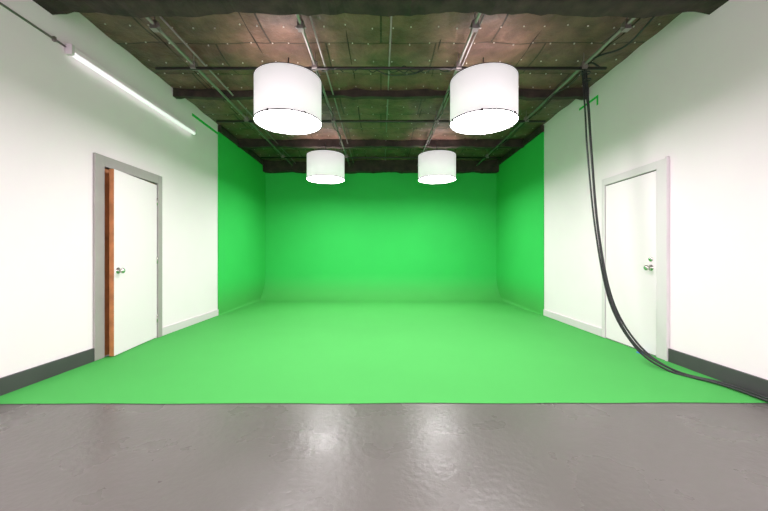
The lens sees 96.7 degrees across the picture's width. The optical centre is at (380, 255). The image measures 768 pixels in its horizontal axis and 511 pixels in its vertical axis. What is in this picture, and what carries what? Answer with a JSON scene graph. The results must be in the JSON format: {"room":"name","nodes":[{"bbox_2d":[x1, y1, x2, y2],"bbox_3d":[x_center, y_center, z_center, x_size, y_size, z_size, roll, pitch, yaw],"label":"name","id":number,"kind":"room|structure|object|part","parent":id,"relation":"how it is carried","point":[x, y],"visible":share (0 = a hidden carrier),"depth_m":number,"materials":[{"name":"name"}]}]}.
{"room":"studio","nodes":[
{"label":"studio","id":0,"kind":"room"},
{"bbox_2d":[0,0,217,377],"bbox_3d":[-2.955,-0.680,2.810,0.150,3.480,11.620,0,0,0],"label":"wall","id":1,"kind":"structure","parent":0,"point":[56,112],"depth_m":3.19,"materials":[{"name":"white paint"}]},
{"bbox_2d":[0,348,93,395],"bbox_3d":[-2.870,0.993,0.205,0.020,0.135,6.410,0,0,0],"label":"baseboard","id":2,"kind":"structure","parent":1,"relation":"attached to","point":[10,383],"depth_m":2.89,"materials":[{"name":"grey paint"}]},
{"bbox_2d":[0,2,195,134],"bbox_3d":[-2.844,-1.879,1.355,0.071,0.102,7.710,0,0,0],"label":"fluorescent light","id":3,"kind":"object","parent":1,"relation":"attached to","point":[70,50],"visible":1,"depth_m":3.58,"materials":[{"name":"white paint"}]},
{"bbox_2d":[93,153,161,360],"bbox_3d":[-2.928,0.013,3.935,0.145,2.085,1.050,0,0,0],"label":"frame","id":4,"kind":"object","parent":1,"relation":"attached to","point":[100,162],"visible":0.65,"depth_m":3.50,"materials":[{"name":"grey paint"}]},
{"bbox_2d":[109,169,156,355],"bbox_3d":[-2.808,0.072,3.961,0.116,1.945,0.834,0,0,-7],"label":"leaf","id":5,"kind":"object","parent":4,"relation":"attached to","point":[132,200],"depth_m":3.84,"materials":[{"name":"white paint"}]},
{"bbox_3d":[-2.746,0.160,3.608,0.069,0.066,0.066,0,0,0],"label":"knob","id":6,"kind":"part","parent":5,"relation":"part of","materials":[{"name":"silver metal"}]},
{"bbox_2d":[105,168,153,355],"bbox_3d":[-2.915,0.068,3.955,0.030,1.973,0.848,0,0,0],"label":"door frame","id":7,"kind":"structure","parent":1,"relation":"attached to","point":[106,170],"depth_m":3.62,"materials":[{"name":"brown wood"}]},
{"bbox_2d":[162,309,217,335],"bbox_3d":[-2.871,1.002,5.244,0.018,0.105,1.547,0,0,0],"label":"trim","id":8,"kind":"structure","parent":1,"relation":"attached to","point":[180,325],"depth_m":5.08,"materials":[{"name":"white paint"}]},
{"bbox_2d":[192,113,217,134],"bbox_3d":[-2.877,-2.150,5.605,0.005,0.040,0.810,0,0,0],"label":"paint","id":9,"kind":"object","parent":1,"relation":"attached to","point":[193,115],"visible":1,"depth_m":5.56,"materials":[{"name":"green paint"}]},
{"bbox_2d":[218,125,263,164],"bbox_3d":[-2.850,-2.243,7.135,0.060,0.115,2.230,0,0,0],"label":"trim","id":10,"kind":"structure","parent":1,"relation":"attached to","point":[221,129],"depth_m":6.67,"materials":[{"name":"brown wood"}]},
{"bbox_2d":[79,12,680,161],"bbox_3d":[0.000,-2.334,2.735,5.760,0.173,11.470,0,0,0],"label":"ceiling","id":11,"kind":"structure","parent":0,"point":[235,39],"depth_m":3.90,"materials":[{"name":"brown wood"}]},
{"bbox_2d":[33,0,728,18],"bbox_3d":[0.000,-2.206,2.856,5.750,0.267,0.287,0,0,0],"label":"ceiling beam","id":12,"kind":"structure","parent":11,"relation":"attached to","point":[643,9],"depth_m":2.90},
{"bbox_2d":[173,88,588,100],"bbox_3d":[0.000,-2.260,4.760,5.750,0.161,0.098,0,0,0],"label":"ceiling beam","id":13,"kind":"structure","parent":11,"relation":"attached to","point":[571,93],"depth_m":4.72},
{"bbox_2d":[237,138,524,148],"bbox_3d":[0.000,-2.243,6.850,5.750,0.193,0.121,0,0,0],"label":"ceiling beam","id":14,"kind":"structure","parent":11,"relation":"attached to","point":[244,143],"depth_m":6.80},
{"bbox_2d":[263,159,498,173],"bbox_3d":[0.000,-2.177,8.345,5.750,0.325,0.186,0,0,0],"label":"ceiling beam","id":15,"kind":"structure","parent":11,"relation":"attached to","point":[361,166],"depth_m":8.26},
{"bbox_2d":[146,12,635,165],"bbox_3d":[0.000,-2.176,4.100,5.200,0.289,8.200,0,0,0],"label":"grid","id":16,"kind":"object","parent":11,"relation":"attached to","point":[626,25],"visible":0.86,"depth_m":3.87,"materials":[{"name":"grey metal"}]},
{"bbox_2d":[253,58,322,134],"bbox_3d":[-1.030,-1.831,3.800,0.746,0.737,0.746,0,0,0],"label":"drum pendant light","id":17,"kind":"object","parent":16,"relation":"hanging from","point":[287,96],"visible":1,"depth_m":3.52,"materials":[{"name":"white fabric"}]},
{"bbox_2d":[254,110,320,132],"bbox_3d":[-1.030,-1.487,3.800,0.712,0.001,0.712,0,0,0],"label":"diffuser","id":18,"kind":"object","parent":17,"relation":"attached to","point":[286,121],"depth_m":3.79,"materials":[{"name":"white plastic"}]},
{"bbox_2d":[306,142,344,183],"bbox_3d":[-1.075,-1.831,6.650,0.746,0.737,0.746,0,0,0],"label":"drum pendant light","id":19,"kind":"object","parent":16,"relation":"hanging from","point":[325,166],"visible":1,"depth_m":6.36,"materials":[{"name":"white fabric"}]},
{"bbox_2d":[307,176,343,182],"bbox_3d":[-1.075,-1.487,6.650,0.712,0.001,0.712,0,0,0],"label":"diffuser","id":20,"kind":"object","parent":19,"relation":"attached to","point":[321,179],"depth_m":6.68,"materials":[{"name":"white plastic"}]},
{"bbox_2d":[418,143,455,183],"bbox_3d":[1.090,-1.831,6.650,0.746,0.737,0.746,0,0,0],"label":"drum pendant light","id":21,"kind":"object","parent":16,"relation":"hanging from","point":[436,166],"visible":1,"depth_m":6.37,"materials":[{"name":"white fabric"}]},
{"bbox_2d":[419,176,455,182],"bbox_3d":[1.090,-1.487,6.650,0.712,0.001,0.712,0,0,0],"label":"diffuser","id":22,"kind":"object","parent":21,"relation":"attached to","point":[431,179],"depth_m":6.68,"materials":[{"name":"white plastic"}]},
{"bbox_2d":[449,57,518,134],"bbox_3d":[1.140,-1.831,3.800,0.746,0.737,0.746,0,0,0],"label":"drum pendant light","id":23,"kind":"object","parent":16,"relation":"hanging from","point":[483,96],"visible":1,"depth_m":3.52,"materials":[{"name":"white fabric"}]},
{"bbox_2d":[451,110,517,132],"bbox_3d":[1.140,-1.487,3.800,0.712,0.001,0.712,0,0,0],"label":"diffuser","id":24,"kind":"object","parent":23,"relation":"attached to","point":[484,121],"depth_m":3.79,"materials":[{"name":"white plastic"}]},
{"bbox_2d":[581,17,767,401],"bbox_3d":[2.703,-0.573,2.074,0.399,3.271,3.744,0,0,-7],"label":"power cable","id":25,"kind":"object","parent":16,"relation":"hanging from","point":[637,346],"visible":0.96,"depth_m":3.59,"materials":[{"name":"black rubber"}]},
{"bbox_2d":[0,338,767,510],"bbox_3d":[0.000,1.110,2.810,6.060,0.100,11.620,0,0,0],"label":"floor","id":26,"kind":"structure","parent":0,"point":[660,456],"depth_m":1.78,"materials":[{"name":"grey paint"}]},
{"bbox_2d":[0,132,767,403],"bbox_3d":[0.000,-0.564,5.439,5.754,3.239,6.022,0,0,0],"label":"screen","id":27,"kind":"object","parent":26,"relation":"on","point":[394,287],"visible":0.98,"depth_m":5.81,"materials":[{"name":"paint"}]},
{"bbox_2d":[544,0,767,379],"bbox_3d":[2.955,-0.680,2.810,0.150,3.480,11.620,0,0,0],"label":"wall","id":28,"kind":"structure","parent":0,"point":[695,93],"depth_m":3.15,"materials":[{"name":"white paint"}]},
{"bbox_2d":[498,125,543,164],"bbox_3d":[2.850,-2.243,7.135,0.060,0.115,2.230,0,0,0],"label":"trim","id":29,"kind":"structure","parent":28,"relation":"attached to","point":[540,129],"depth_m":6.66,"materials":[{"name":"brown wood"}]},
{"bbox_2d":[543,309,601,336],"bbox_3d":[2.871,1.002,5.223,0.018,0.105,1.587,0,0,0],"label":"trim","id":30,"kind":"structure","parent":28,"relation":"attached to","point":[581,325],"depth_m":5.05,"materials":[{"name":"white paint"}]},
{"bbox_2d":[579,95,597,110],"bbox_3d":[2.877,-2.065,4.735,0.005,0.130,0.430,0,0,0],"label":"paint","id":31,"kind":"object","parent":28,"relation":"attached to","point":[595,97],"visible":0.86,"depth_m":4.65,"materials":[{"name":"green paint"}]},
{"bbox_2d":[606,170,655,355],"bbox_3d":[2.878,0.080,3.953,0.003,1.950,0.815,0,0,0],"label":"gap","id":32,"kind":"object","parent":28,"relation":"attached to","point":[654,170],"visible":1,"depth_m":3.97,"materials":[{"name":"grey"}]},
{"bbox_2d":[606,171,655,355],"bbox_3d":[2.837,0.081,3.953,0.080,1.928,0.795,0,0,0],"label":"leaf","id":33,"kind":"object","parent":28,"relation":"attached to","point":[630,203],"depth_m":3.87,"materials":[{"name":"white paint"}]},
{"bbox_3d":[2.832,0.130,3.620,0.069,0.066,0.066,0,0,0],"label":"knob","id":34,"kind":"part","parent":33,"relation":"part of","materials":[{"name":"silver metal"}]},
{"bbox_2d":[602,156,669,360],"bbox_3d":[2.863,0.033,3.910,0.034,2.045,1.020,0,0,0],"label":"frame","id":35,"kind":"object","parent":28,"relation":"attached to","point":[662,167],"visible":0.98,"depth_m":3.49,"materials":[{"name":"white paint"}]},
{"bbox_2d":[668,348,767,396],"bbox_3d":[2.870,0.993,0.200,0.020,0.135,6.400,0,0,0],"label":"baseboard","id":36,"kind":"structure","parent":28,"relation":"attached to","point":[722,373],"depth_m":2.88,"materials":[{"name":"grey paint"}]}
]}

